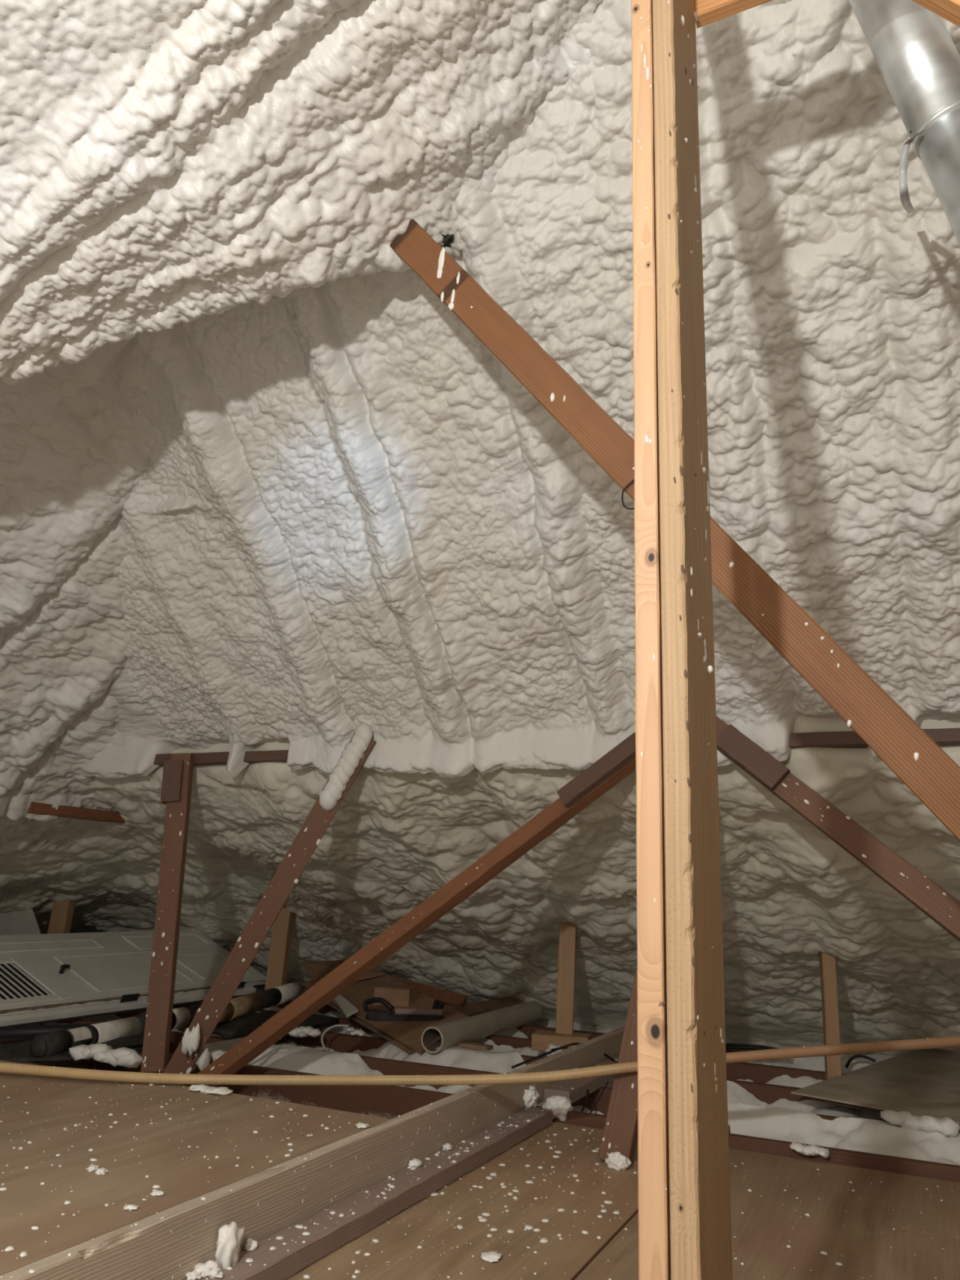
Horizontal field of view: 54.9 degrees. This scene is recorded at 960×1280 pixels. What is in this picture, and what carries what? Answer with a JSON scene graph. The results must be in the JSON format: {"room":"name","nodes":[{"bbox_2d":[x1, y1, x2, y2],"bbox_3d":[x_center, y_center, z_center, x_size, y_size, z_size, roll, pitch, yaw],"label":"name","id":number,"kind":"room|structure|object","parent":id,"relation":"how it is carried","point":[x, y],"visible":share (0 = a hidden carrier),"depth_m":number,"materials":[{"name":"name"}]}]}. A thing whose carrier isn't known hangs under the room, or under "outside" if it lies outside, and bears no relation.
{"room":"attic","nodes":[
{"label":"attic","id":0,"kind":"room"},
{"bbox_2d":[0,336,150,831],"bbox_3d":[-1.395,-0.708,3.572,2.824,2.730,3.500,-5,-17,25],"label":"ceiling","id":1,"kind":"structure","parent":0,"point":[73,451],"depth_m":3.75,"materials":[{"name":"plastic"}]},
{"bbox_2d":[0,814,155,933],"bbox_3d":[-3.884,1.604,5.603,3.896,1.553,5.300,-5,-17,25],"label":"insulation","id":2,"kind":"structure","parent":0,"point":[42,864],"depth_m":5.69},
{"bbox_2d":[0,908,41,935],"bbox_3d":[-3.303,1.953,6.380,1.022,0.366,0.188,-4,-16,21],"label":"scrap","id":3,"kind":"object","parent":2,"relation":"attached to","point":[15,922],"visible":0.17,"depth_m":6.30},
{"bbox_2d":[47,900,75,933],"bbox_3d":[-2.922,1.969,6.439,0.133,0.900,0.130,-1,-15,11],"label":"post","id":4,"kind":"object","parent":2,"relation":"attached to","point":[62,913],"visible":0.25,"depth_m":6.42,"materials":[{"name":"brown wood"}]},
{"bbox_2d":[26,801,125,822],"bbox_3d":[-2.087,0.961,5.062,0.092,0.057,0.950,-5,-17,25],"label":"purlin","id":5,"kind":"object","parent":2,"relation":"attached to","point":[80,813],"visible":0.66,"depth_m":4.88,"materials":[{"name":"brown wood"}]},
{"bbox_2d":[0,0,602,385],"bbox_3d":[-0.762,-1.544,2.306,5.542,3.546,4.208,-5,-17,25],"label":"ceiling","id":6,"kind":"structure","parent":0,"point":[164,164],"depth_m":2.30,"materials":[{"name":"plastic"}]},
{"bbox_2d":[441,234,454,247],"bbox_3d":[-0.112,-1.193,2.739,0.077,0.046,0.074,-5,-17,25],"label":"lump","id":7,"kind":"object","parent":6,"relation":"on","point":[447,239],"visible":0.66,"depth_m":2.73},
{"bbox_2d":[303,987,416,1053],"bbox_3d":[-0.560,2.149,5.454,0.478,0.233,1.791,10,-17,-27],"label":"cardboard sheet","id":8,"kind":"object","parent":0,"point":[399,1044],"visible":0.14,"depth_m":4.95,"materials":[{"name":"cardboard"}]},
{"bbox_2d":[301,968,468,1053],"bbox_3d":[-0.531,2.119,5.414,0.479,0.248,1.824,10,-17,-28],"label":"debris","id":9,"kind":"object","parent":8,"relation":"on","point":[409,1033],"visible":0.29,"depth_m":5.19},
{"bbox_2d":[299,960,384,982],"bbox_3d":[-0.922,2.207,6.122,0.411,0.141,0.525,10,-17,-25],"label":"cardboard sheet","id":10,"kind":"object","parent":9,"relation":"on","point":[317,971],"visible":0.43,"depth_m":6.12,"materials":[{"name":"brown cardboard"}]},
{"bbox_2d":[333,994,358,1017],"bbox_3d":[-0.777,2.098,5.316,0.073,0.083,0.414,7,-16,-19],"label":"scrap","id":11,"kind":"object","parent":9,"relation":"on","point":[348,1009],"visible":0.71,"depth_m":5.24,"materials":[{"name":"grey paint"}]},
{"bbox_2d":[373,983,420,1006],"bbox_3d":[-0.490,2.101,5.421,0.229,0.131,0.169,-3,-16,17],"label":"cardboard box","id":12,"kind":"object","parent":9,"relation":"on","point":[396,995],"visible":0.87,"depth_m":5.36,"materials":[{"name":"brown cardboard"}]},
{"bbox_2d":[362,997,444,1021],"bbox_3d":[-0.428,2.049,5.071,0.477,0.157,0.090,-2,-16,16],"label":"tool","id":13,"kind":"object","parent":9,"relation":"on","point":[436,1013],"visible":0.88,"depth_m":5.04,"materials":[{"name":"black plastic"}]},
{"bbox_2d":[80,0,959,779],"bbox_3d":[0.751,-1.458,2.266,8.300,3.207,3.312,-5,-17,25],"label":"ceiling","id":14,"kind":"structure","parent":0,"point":[346,511],"depth_m":3.08,"materials":[{"name":"plastic"}]},
{"bbox_2d":[87,715,959,1055],"bbox_3d":[1.238,1.462,4.834,10.092,1.560,3.422,-5,-17,25],"label":"wall","id":15,"kind":"structure","parent":0,"point":[791,895],"depth_m":4.57,"materials":[{"name":"white"}]},
{"bbox_2d":[264,905,294,1007],"bbox_3d":[-1.315,1.994,6.115,0.124,0.806,0.138,-1,-15,11],"label":"post","id":16,"kind":"object","parent":15,"relation":"attached to","point":[282,926],"visible":0.57,"depth_m":6.06,"materials":[{"name":"brown wood"}]},
{"bbox_2d":[153,728,959,765],"bbox_3d":[0.536,0.422,3.640,5.120,0.052,0.092,-5,-17,25],"label":"purlin","id":17,"kind":"object","parent":15,"relation":"attached to","point":[941,736],"visible":0.27,"depth_m":3.30,"materials":[{"name":"brown wood"}]},
{"bbox_2d":[140,753,194,1072],"bbox_3d":[-1.424,1.193,4.189,0.138,1.384,0.304,10,-17,-27],"label":"strut","id":18,"kind":"object","parent":17,"relation":"attached to","point":[177,774],"visible":1,"depth_m":4.16,"materials":[{"name":"brown wood"}]},
{"bbox_2d":[531,922,591,1051],"bbox_3d":[0.435,1.735,4.856,0.286,0.776,0.172,-1,-15,13],"label":"post","id":19,"kind":"object","parent":15,"relation":"attached to","point":[564,1034],"visible":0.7,"depth_m":4.81,"materials":[{"name":"brown wood"}]},
{"bbox_2d":[818,951,841,1079],"bbox_3d":[1.654,1.627,4.384,0.073,0.837,0.139,-1,-15,12],"label":"post","id":20,"kind":"object","parent":15,"relation":"attached to","point":[833,1066],"visible":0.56,"depth_m":4.31,"materials":[{"name":"brown wood"}]},
{"bbox_2d":[848,0,959,245],"bbox_3d":[1.167,-0.135,1.683,0.786,2.887,0.471,-5,-17,25],"label":"vent duct","id":21,"kind":"object","parent":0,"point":[915,54],"visible":0.99,"depth_m":1.85,"materials":[{"name":"metal"}]},
{"bbox_2d":[911,0,959,26],"bbox_3d":[1.368,0.049,0.659,1.960,2.402,0.064,-4,-16,21],"label":"brace","id":22,"kind":"object","parent":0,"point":[948,10],"visible":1,"depth_m":1.23,"materials":[{"name":"orange wood"}]},
{"label":"floor","id":23,"kind":"structure","parent":0,"visible":0},
{"bbox_2d":[38,1018,839,1120],"bbox_3d":[-0.493,2.056,4.317,7.400,0.192,0.042,-5,-17,25],"label":"joist","id":24,"kind":"object","parent":23,"relation":"on","point":[385,1066],"visible":0.18,"depth_m":4.22,"materials":[{"name":"brown wood"}]},
{"bbox_2d":[0,986,256,1026],"bbox_3d":[-2.419,2.003,5.441,0.694,0.324,2.650,-5,-17,25],"label":"door","id":25,"kind":"structure","parent":24,"relation":"on","point":[84,1011],"depth_m":5.16,"materials":[{"name":"white paint"}]},
{"bbox_2d":[0,928,266,1016],"bbox_3d":[-2.411,1.978,5.570,0.758,0.355,2.770,-5,-17,25],"label":"air handler","id":26,"kind":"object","parent":25,"relation":"on","point":[39,972],"depth_m":5.59,"materials":[{"name":"white paint"}]},
{"bbox_2d":[0,956,71,1007],"bbox_3d":[-2.599,1.806,4.878,0.454,0.196,0.740,-5,-17,25],"label":"vent","id":27,"kind":"object","parent":26,"relation":"attached to","point":[22,984],"depth_m":5.03,"materials":[{"name":"white metal"}]},
{"bbox_2d":[204,1036,281,1051],"bbox_3d":[-1.156,1.947,4.480,0.150,0.026,0.552,-5,-17,25],"label":"paper scrap","id":28,"kind":"object","parent":24,"relation":"on","point":[226,1045],"visible":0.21,"depth_m":4.37,"materials":[{"name":"white paper"}]},
{"bbox_2d":[114,1009,809,1104],"bbox_3d":[-0.283,2.181,4.753,7.400,0.192,0.042,-5,-17,25],"label":"joist","id":29,"kind":"object","parent":23,"relation":"on","point":[769,1094],"visible":0.06,"depth_m":4.90,"materials":[{"name":"brown wood"}]},
{"bbox_2d":[184,1012,339,1039],"bbox_3d":[-1.163,2.108,5.068,0.656,0.073,0.881,-5,-17,25],"label":"sheet","id":30,"kind":"object","parent":29,"relation":"on","point":[241,1027],"visible":0.48,"depth_m":4.93,"materials":[{"name":"black plastic"}]},
{"bbox_2d":[194,979,306,1024],"bbox_3d":[-1.295,2.123,5.435,0.108,0.108,1.530,0,-15,9],"label":"roll","id":31,"kind":"object","parent":30,"relation":"on","point":[242,1006],"visible":0.77,"depth_m":5.34,"materials":[{"name":"paper"}]},
{"bbox_2d":[0,1025,625,1279],"bbox_3d":[0.055,1.615,3.238,0.041,0.144,5.000,-5,-17,25],"label":"beam","id":32,"kind":"structure","parent":29,"relation":"on","point":[168,1244],"depth_m":2.18,"materials":[{"name":"wood"}]},
{"bbox_2d":[0,1082,390,1275],"bbox_3d":[-1.342,1.026,1.476,0.927,0.023,3.155,-5,-17,25],"label":"plywood sheet","id":33,"kind":"object","parent":32,"relation":"attached to","point":[182,1143],"visible":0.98,"depth_m":2.25,"materials":[{"name":"wood"}]},
{"bbox_2d":[85,1164,99,1172],"bbox_3d":[-0.875,1.196,2.092,0.026,0.014,0.031,-5,-17,25],"label":"chunk","id":34,"kind":"object","parent":33,"relation":"on","point":[93,1167],"visible":0.97,"depth_m":2.08,"materials":[{"name":"white plastic"}]},
{"bbox_2d":[94,1167,109,1174],"bbox_3d":[-0.848,1.192,2.071,0.029,0.014,0.028,-5,-17,25],"label":"chunk","id":35,"kind":"object","parent":33,"relation":"on","point":[103,1171],"visible":1,"depth_m":2.07,"materials":[{"name":"white plastic"}]},
{"bbox_2d":[123,1204,139,1210],"bbox_3d":[-0.702,1.142,1.861,0.032,0.010,0.028,7,-16,-17],"label":"chunk","id":36,"kind":"object","parent":33,"relation":"on","point":[130,1207],"visible":1,"depth_m":1.85,"materials":[{"name":"white plastic"}]},
{"bbox_2d":[150,1190,164,1195],"bbox_3d":[-0.680,1.167,1.949,0.032,0.010,0.024,-5,-17,25],"label":"chunk","id":37,"kind":"object","parent":33,"relation":"on","point":[157,1193],"visible":1,"depth_m":1.94,"materials":[{"name":"white plastic"}]},
{"bbox_2d":[188,1084,232,1095],"bbox_3d":[-0.845,1.413,2.902,0.155,0.021,0.086,-5,-17,25],"label":"lump","id":38,"kind":"object","parent":33,"relation":"on","point":[202,1088],"visible":1,"depth_m":2.89,"materials":[{"name":"white plastic"}]},
{"bbox_2d":[355,1122,369,1128],"bbox_3d":[-0.326,1.339,2.547,0.048,0.014,0.033,-5,-17,25],"label":"chunk","id":39,"kind":"object","parent":33,"relation":"on","point":[360,1125],"visible":1,"depth_m":2.54,"materials":[{"name":"white plastic"}]},
{"bbox_2d":[511,1042,616,1068],"bbox_3d":[0.453,1.943,4.284,0.572,0.110,0.232,-5,-17,25],"label":"cable","id":40,"kind":"object","parent":32,"relation":"on","point":[573,1043],"visible":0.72,"depth_m":4.33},
{"bbox_2d":[551,1047,588,1111],"bbox_3d":[0.405,1.867,3.961,0.096,0.117,0.928,3,-15,-2],"label":"cable","id":41,"kind":"object","parent":32,"relation":"hanging from","point":[557,1048],"visible":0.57,"depth_m":3.65,"materials":[{"name":"black plastic"}]},
{"bbox_2d":[345,1027,366,1036],"bbox_3d":[-0.663,2.081,4.905,0.125,0.036,0.079,-5,-17,25],"label":"lump","id":42,"kind":"object","parent":29,"relation":"on","point":[350,1031],"visible":1,"depth_m":4.89,"materials":[{"name":"white plastic"}]},
{"bbox_2d":[456,1041,493,1050],"bbox_3d":[-0.203,2.082,4.789,0.570,0.022,0.072,-5,-17,27],"label":"scrap","id":43,"kind":"object","parent":29,"relation":"on","point":[473,1046],"visible":0.33,"depth_m":4.68,"materials":[{"name":"wood"}]},
{"bbox_2d":[421,1000,542,1053],"bbox_3d":[0.049,2.140,5.154,0.120,0.120,1.402,-5,-16,24],"label":"drain pipe","id":44,"kind":"object","parent":29,"relation":"on","point":[470,1028],"visible":0.99,"depth_m":4.94,"materials":[{"name":"grey plastic"}]},
{"bbox_2d":[545,1043,562,1057],"bbox_3d":[0.371,2.038,4.582,0.100,0.070,0.074,-5,-17,25],"label":"lump","id":45,"kind":"object","parent":29,"relation":"on","point":[550,1046],"visible":0.45,"depth_m":4.57,"materials":[{"name":"white plastic"}]},
{"bbox_2d":[0,1039,959,1182],"bbox_3d":[-0.702,1.932,3.886,7.400,0.192,0.042,-5,-17,25],"label":"joist","id":46,"kind":"object","parent":23,"relation":"on","point":[390,1102],"visible":0.2,"depth_m":3.71,"materials":[{"name":"brown wood"}]},
{"bbox_2d":[0,1034,172,1063],"bbox_3d":[-1.878,1.893,4.306,0.549,0.069,1.093,-8,-18,33],"label":"sheet","id":47,"kind":"object","parent":46,"relation":"on","point":[18,1051],"visible":0.37,"depth_m":4.07,"materials":[{"name":"black plastic"}]},
{"bbox_2d":[0,1023,94,1039],"bbox_3d":[-2.058,1.918,4.532,0.855,0.060,0.060,10,-17,-28],"label":"pipe","id":48,"kind":"object","parent":47,"relation":"on","point":[8,1033],"visible":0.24,"depth_m":4.45,"materials":[{"name":"plastic"}]},
{"bbox_2d":[69,1042,142,1067],"bbox_3d":[-1.609,1.782,3.976,0.366,0.082,0.121,-4,-16,21],"label":"lump","id":49,"kind":"object","parent":47,"relation":"on","point":[122,1056],"visible":1,"depth_m":3.93,"materials":[{"name":"white plastic"}]},
{"bbox_2d":[29,1003,201,1057],"bbox_3d":[-1.702,1.945,4.658,0.106,0.106,1.501,-2,-16,15],"label":"pipe","id":50,"kind":"object","parent":47,"relation":"on","point":[52,1043],"visible":0.7,"depth_m":4.28,"materials":[{"name":"paper"}]},
{"bbox_2d":[208,1049,227,1062],"bbox_3d":[-1.108,1.821,4.028,0.179,0.054,0.104,-5,-17,25],"label":"lump","id":51,"kind":"object","parent":46,"relation":"on","point":[214,1055],"visible":0.27,"depth_m":4.02,"materials":[{"name":"white plastic"}]},
{"bbox_2d":[542,1095,573,1121],"bbox_3d":[0.291,1.754,3.457,0.107,0.091,0.102,-11,-20,40],"label":"lump","id":52,"kind":"object","parent":46,"relation":"on","point":[560,1105],"visible":0.8,"depth_m":3.43,"materials":[{"name":"white plastic"}]},
{"bbox_2d":[589,1080,608,1113],"bbox_3d":[0.449,1.749,3.520,0.123,0.116,0.007,15,-20,-40],"label":"cable","id":53,"kind":"object","parent":46,"relation":"hanging from","point":[607,1082],"visible":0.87,"depth_m":3.53,"materials":[{"name":"black plastic"}]},
{"bbox_2d":[231,995,753,1053],"bbox_3d":[0.130,2.425,5.608,7.400,0.192,0.042,-5,-17,25],"label":"joist","id":54,"kind":"object","parent":23,"relation":"on","point":[528,1030],"visible":0.08,"depth_m":5.53,"materials":[{"name":"brown wood"}]},
{"bbox_2d":[26,1022,959,1165],"bbox_3d":[-0.688,1.987,4.147,7.400,0.191,0.457,-5,-17,25],"label":"insulation","id":55,"kind":"object","parent":23,"relation":"on","point":[861,1135],"visible":0.12,"depth_m":3.48},
{"bbox_2d":[248,1043,282,1065],"bbox_3d":[-0.994,1.925,4.282,0.022,0.062,0.315,-3,-16,17],"label":"cable","id":56,"kind":"object","parent":55,"relation":"on","point":[281,1044],"visible":0.86,"depth_m":4.27,"materials":[{"name":"white plastic"}]},
{"bbox_2d":[880,1110,959,1137],"bbox_3d":[1.599,1.755,3.356,0.262,0.067,0.116,-5,-17,25],"label":"lump","id":57,"kind":"object","parent":55,"relation":"on","point":[947,1126],"visible":0.99,"depth_m":3.33,"materials":[{"name":"white plastic"}]},
{"bbox_2d":[173,1002,844,1083],"bbox_3d":[-0.072,2.306,5.189,7.400,0.192,0.042,-5,-17,25],"label":"joist","id":58,"kind":"object","parent":23,"relation":"on","point":[757,1073],"visible":0.08,"depth_m":4.56,"materials":[{"name":"brown wood"}]},
{"bbox_2d":[543,1053,619,1103],"bbox_3d":[0.619,1.948,4.224,0.108,0.053,1.540,-5,-17,25],"label":"board","id":59,"kind":"object","parent":58,"relation":"on","point":[575,1090],"visible":0.49,"depth_m":3.69,"materials":[{"name":"wood"}]},
{"bbox_2d":[791,1050,959,1124],"bbox_3d":[2.148,2.084,4.457,0.860,0.026,2.399,-6,-17,28],"label":"board","id":60,"kind":"object","parent":58,"relation":"on","point":[918,1083],"visible":0.88,"depth_m":3.98,"materials":[{"name":"brown wood"}]},
{"bbox_2d":[844,1054,875,1068],"bbox_3d":[1.881,2.088,4.572,0.146,0.071,0.014,-5,-17,25],"label":"cable","id":61,"kind":"object","parent":60,"relation":"on","point":[853,1057],"visible":1,"depth_m":4.58,"materials":[{"name":"black plastic"}]},
{"bbox_2d":[80,1013,959,1133],"bbox_3d":[-0.478,2.109,4.581,7.400,0.189,0.462,-5,-17,25],"label":"insulation","id":62,"kind":"object","parent":23,"relation":"on","point":[500,1062],"visible":0.07,"depth_m":4.49},
{"bbox_2d":[288,1026,321,1037],"bbox_3d":[-0.905,2.026,4.776,0.199,0.060,0.112,-5,-17,25],"label":"lump","id":63,"kind":"object","parent":62,"relation":"on","point":[301,1032],"visible":0.96,"depth_m":4.75,"materials":[{"name":"white plastic"}]},
{"bbox_2d":[320,1024,349,1050],"bbox_3d":[-0.748,2.028,4.726,0.135,0.115,0.079,13,-18,-34],"label":"cable","id":64,"kind":"object","parent":62,"relation":"on","point":[335,1025],"visible":1,"depth_m":4.74,"materials":[{"name":"white plastic"}]},
{"bbox_2d":[254,1011,822,1088],"bbox_3d":[-0.267,2.230,5.018,7.400,0.173,0.462,-5,-17,25],"label":"foam fill","id":65,"kind":"object","parent":23,"relation":"on","point":[784,1080],"visible":0.02,"depth_m":4.97,"materials":[{"name":"white plastic"}]},
{"bbox_2d":[244,989,898,1060],"bbox_3d":[0.204,2.506,5.994,7.400,0.173,0.737,-5,-17,25],"label":"foam fill","id":66,"kind":"object","parent":23,"relation":"on","point":[541,1023],"visible":0.04,"depth_m":5.87,"materials":[{"name":"white"}]},
{"bbox_2d":[262,1006,882,1073],"bbox_3d":[-0.060,2.351,5.448,7.400,0.176,0.447,-5,-17,25],"label":"foam fill","id":67,"kind":"object","parent":23,"relation":"on","point":[815,1063],"visible":0.02,"depth_m":4.83,"materials":[{"name":"white plastic"}]},
{"bbox_2d":[448,997,524,1017],"bbox_3d":[0.093,2.258,5.702,0.910,0.103,0.099,16,-20,-42],"label":"plank","id":68,"kind":"object","parent":67,"relation":"on","point":[471,1009],"visible":0.39,"depth_m":5.63,"materials":[{"name":"wood"}]},
{"bbox_2d":[384,974,467,1007],"bbox_3d":[-0.386,2.198,5.808,0.776,0.135,0.061,-10,-19,39],"label":"broken lath","id":69,"kind":"object","parent":68,"relation":"on","point":[449,997],"visible":0.56,"depth_m":5.67,"materials":[{"name":"brown wood"}]},
{"bbox_2d":[725,1048,756,1051],"bbox_3d":[1.337,2.102,4.716,0.454,0.035,0.012,-5,-17,25],"label":"cable","id":70,"kind":"object","parent":67,"relation":"on","point":[726,1049],"visible":0.27,"depth_m":4.72,"materials":[{"name":"black rubber"}]},
{"bbox_2d":[725,1045,767,1049],"bbox_3d":[1.338,2.090,4.719,0.454,0.035,0.012,-5,-17,25],"label":"cable","id":71,"kind":"object","parent":67,"relation":"on","point":[726,1046],"visible":0.41,"depth_m":4.71,"materials":[{"name":"black plastic"}]},
{"bbox_2d":[725,1043,777,1048],"bbox_3d":[1.339,2.078,4.722,0.455,0.035,0.012,-5,-17,25],"label":"cable","id":72,"kind":"object","parent":71,"relation":"on","point":[726,1044],"visible":0.6,"depth_m":4.70,"materials":[{"name":"black plastic"}]},
{"bbox_3d":[0.223,1.805,3.160,4.900,0.132,0.042,-5,-17,25],"label":"bearer","id":73,"kind":"object","parent":23,"relation":"on","visible":0},
{"bbox_2d":[162,722,375,1084],"bbox_3d":[-0.896,1.119,3.947,0.876,1.532,0.098,-3,-16,18],"label":"strut","id":74,"kind":"object","parent":73,"relation":"on","point":[331,796],"visible":0.99,"depth_m":3.93,"materials":[{"name":"brown wood"}]},
{"bbox_2d":[181,1022,200,1056],"bbox_3d":[-1.198,1.649,3.817,0.078,0.131,0.057,-5,-17,25],"label":"lump","id":75,"kind":"object","parent":74,"relation":"attached to","point":[190,1040],"visible":1,"depth_m":3.80,"materials":[{"name":"white plastic"}]},
{"bbox_2d":[190,1047,209,1072],"bbox_3d":[-1.220,1.770,3.929,0.145,0.144,0.085,-2,-16,16],"label":"lump","id":76,"kind":"object","parent":74,"relation":"on","point":[202,1061],"visible":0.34,"depth_m":3.90,"materials":[{"name":"white plastic"}]},
{"bbox_2d":[196,732,635,1087],"bbox_3d":[-0.208,1.063,3.609,2.034,1.528,0.118,-4,-16,21],"label":"strut","id":77,"kind":"object","parent":73,"relation":"on","point":[619,762],"visible":0.86,"depth_m":3.59,"materials":[{"name":"brown wood"}]},
{"bbox_2d":[286,1121,638,1279],"bbox_3d":[-0.115,1.402,2.028,0.560,0.023,2.940,-5,-17,25],"label":"plywood sheet","id":78,"kind":"object","parent":73,"relation":"on","point":[548,1203],"visible":0.88,"depth_m":2.37,"materials":[{"name":"wood"}]},
{"bbox_2d":[197,1106,552,1279],"bbox_3d":[-0.358,1.406,2.207,0.103,0.054,2.750,-5,-17,25],"label":"board","id":79,"kind":"object","parent":78,"relation":"on","point":[282,1255],"visible":0.96,"depth_m":2.34,"materials":[{"name":"wood"}]},
{"bbox_2d":[185,1269,202,1279],"bbox_3d":[-0.572,1.272,1.851,0.034,0.018,0.032,-5,-17,25],"label":"chunk","id":80,"kind":"object","parent":79,"relation":"on","point":[193,1275],"visible":1,"depth_m":1.84,"materials":[{"name":"white plastic"}]},
{"bbox_2d":[194,1260,218,1278],"bbox_3d":[-0.553,1.272,1.871,0.049,0.031,0.043,9,-17,-24],"label":"chunk","id":81,"kind":"object","parent":79,"relation":"on","point":[206,1268],"visible":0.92,"depth_m":1.86,"materials":[{"name":"white plastic"}]},
{"bbox_2d":[206,1267,224,1278],"bbox_3d":[-0.539,1.278,1.866,0.056,0.021,0.032,-5,-17,25],"label":"chunk","id":82,"kind":"object","parent":79,"relation":"on","point":[216,1273],"visible":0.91,"depth_m":1.85,"materials":[{"name":"white plastic"}]},
{"bbox_2d":[214,1221,244,1269],"bbox_3d":[-0.525,1.268,1.931,0.047,0.097,0.079,-5,-17,25],"label":"chunk","id":83,"kind":"object","parent":79,"relation":"on","point":[230,1237],"visible":0.94,"depth_m":1.92,"materials":[{"name":"white plastic"}]},
{"bbox_2d":[244,1238,257,1251],"bbox_3d":[-0.498,1.313,2.006,0.030,0.029,0.028,3,-15,-4],"label":"chunk","id":84,"kind":"object","parent":79,"relation":"on","point":[251,1245],"visible":1,"depth_m":2.00,"materials":[{"name":"white plastic"}]},
{"bbox_2d":[408,1158,422,1167],"bbox_3d":[-0.185,1.500,2.646,0.042,0.026,0.040,-5,-17,25],"label":"chunk","id":85,"kind":"object","parent":79,"relation":"on","point":[415,1162],"visible":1,"depth_m":2.64,"materials":[{"name":"white plastic"}]},
{"bbox_2d":[442,1142,452,1151],"bbox_3d":[-0.100,1.550,2.826,0.032,0.023,0.036,4,-15,-6],"label":"chunk","id":86,"kind":"object","parent":79,"relation":"on","point":[447,1146],"visible":1,"depth_m":2.81,"materials":[{"name":"white plastic"}]},
{"bbox_2d":[523,1085,540,1107],"bbox_3d":[0.189,1.697,3.436,0.058,0.076,0.091,-5,-17,25],"label":"lump","id":87,"kind":"object","parent":79,"relation":"on","point":[531,1096],"visible":1,"depth_m":3.41,"materials":[{"name":"white plastic"}]},
{"bbox_2d":[480,1250,502,1262],"bbox_3d":[0.027,1.425,2.138,0.052,0.014,0.064,-5,-17,25],"label":"chunk","id":88,"kind":"object","parent":78,"relation":"on","point":[491,1256],"visible":1,"depth_m":2.12,"materials":[{"name":"white plastic"}]},
{"bbox_2d":[597,964,637,1168],"bbox_3d":[0.605,1.036,3.144,0.422,1.343,0.105,7,-16,-18],"label":"strut","id":89,"kind":"object","parent":78,"relation":"on","point":[620,1134],"visible":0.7,"depth_m":2.96,"materials":[{"name":"brown wood"}]},
{"bbox_2d":[604,1151,631,1170],"bbox_3d":[0.427,1.619,2.868,0.086,0.055,0.041,-5,-17,25],"label":"lump","id":90,"kind":"object","parent":78,"relation":"on","point":[616,1161],"visible":1,"depth_m":2.86,"materials":[{"name":"white plastic"}]},
{"bbox_2d":[574,1147,959,1279],"bbox_3d":[0.475,1.325,1.653,0.820,0.023,3.145,-5,-17,25],"label":"plywood sheet","id":91,"kind":"object","parent":73,"relation":"on","point":[792,1218],"visible":0.8,"depth_m":2.43,"materials":[{"name":"wood"}]},
{"bbox_2d":[631,0,733,1279],"bbox_3d":[0.328,-0.410,1.560,0.091,3.276,0.198,-5,-17,25],"label":"post","id":92,"kind":"object","parent":91,"relation":"on","point":[685,1225],"visible":1,"depth_m":1.36,"materials":[{"name":"brown wood"}]},
{"bbox_2d":[693,0,772,28],"bbox_3d":[1.130,-1.359,1.551,1.537,0.153,0.032,-5,-16,24],"label":"board","id":93,"kind":"object","parent":92,"relation":"attached to","point":[708,11],"visible":0.93,"depth_m":1.82,"materials":[{"name":"orange wood"}]},
{"bbox_2d":[789,1142,830,1158],"bbox_3d":[1.086,1.680,3.045,0.126,0.035,0.078,-5,-17,25],"label":"lump","id":94,"kind":"object","parent":91,"relation":"on","point":[812,1149],"visible":1,"depth_m":3.03,"materials":[{"name":"white plastic"}]},
{"bbox_3d":[1.369,1.250,1.240,1.142,0.023,3.140,-5,-17,25],"label":"plywood sheet","id":95,"kind":"object","parent":73,"relation":"on","visible":0},
{"bbox_2d":[390,218,959,841],"bbox_3d":[0.686,-0.007,2.001,2.238,2.746,0.067,-3,-16,19],"label":"diagonal brace","id":96,"kind":"object","parent":95,"relation":"on","point":[917,760],"visible":0.84,"depth_m":2.05,"materials":[{"name":"wood"}]},
{"bbox_2d":[715,715,959,941],"bbox_3d":[1.470,0.876,2.722,1.774,1.503,0.112,-9,-19,36],"label":"strut","id":97,"kind":"object","parent":95,"relation":"on","point":[900,874],"visible":0.99,"depth_m":3.01,"materials":[{"name":"brown wood"}]},
{"bbox_3d":[-0.788,1.205,1.067,4.900,0.132,0.042,-5,-17,25],"label":"bearer","id":98,"kind":"object","parent":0,"visible":0},
{"bbox_3d":[-2.508,1.335,2.464,0.040,0.147,2.150,-5,-17,25],"label":"sleeper","id":99,"kind":"object","parent":98,"relation":"on","visible":0},
{"bbox_2d":[0,1060,132,1112],"bbox_3d":[-2.138,1.221,2.300,1.204,0.023,2.220,-5,-17,25],"label":"plywood sheet","id":100,"kind":"object","parent":99,"relation":"on","point":[16,1091],"visible":0.68,"depth_m":2.89,"materials":[{"name":"wood"}]},
{"bbox_2d":[0,1035,959,1085],"bbox_3d":[-0.020,1.334,2.998,3.629,0.266,0.124,1,-15,3],"label":"cable","id":101,"kind":"object","parent":100,"relation":"on","point":[944,1042],"visible":0.8,"depth_m":2.97,"materials":[{"name":"yellow plastic"}]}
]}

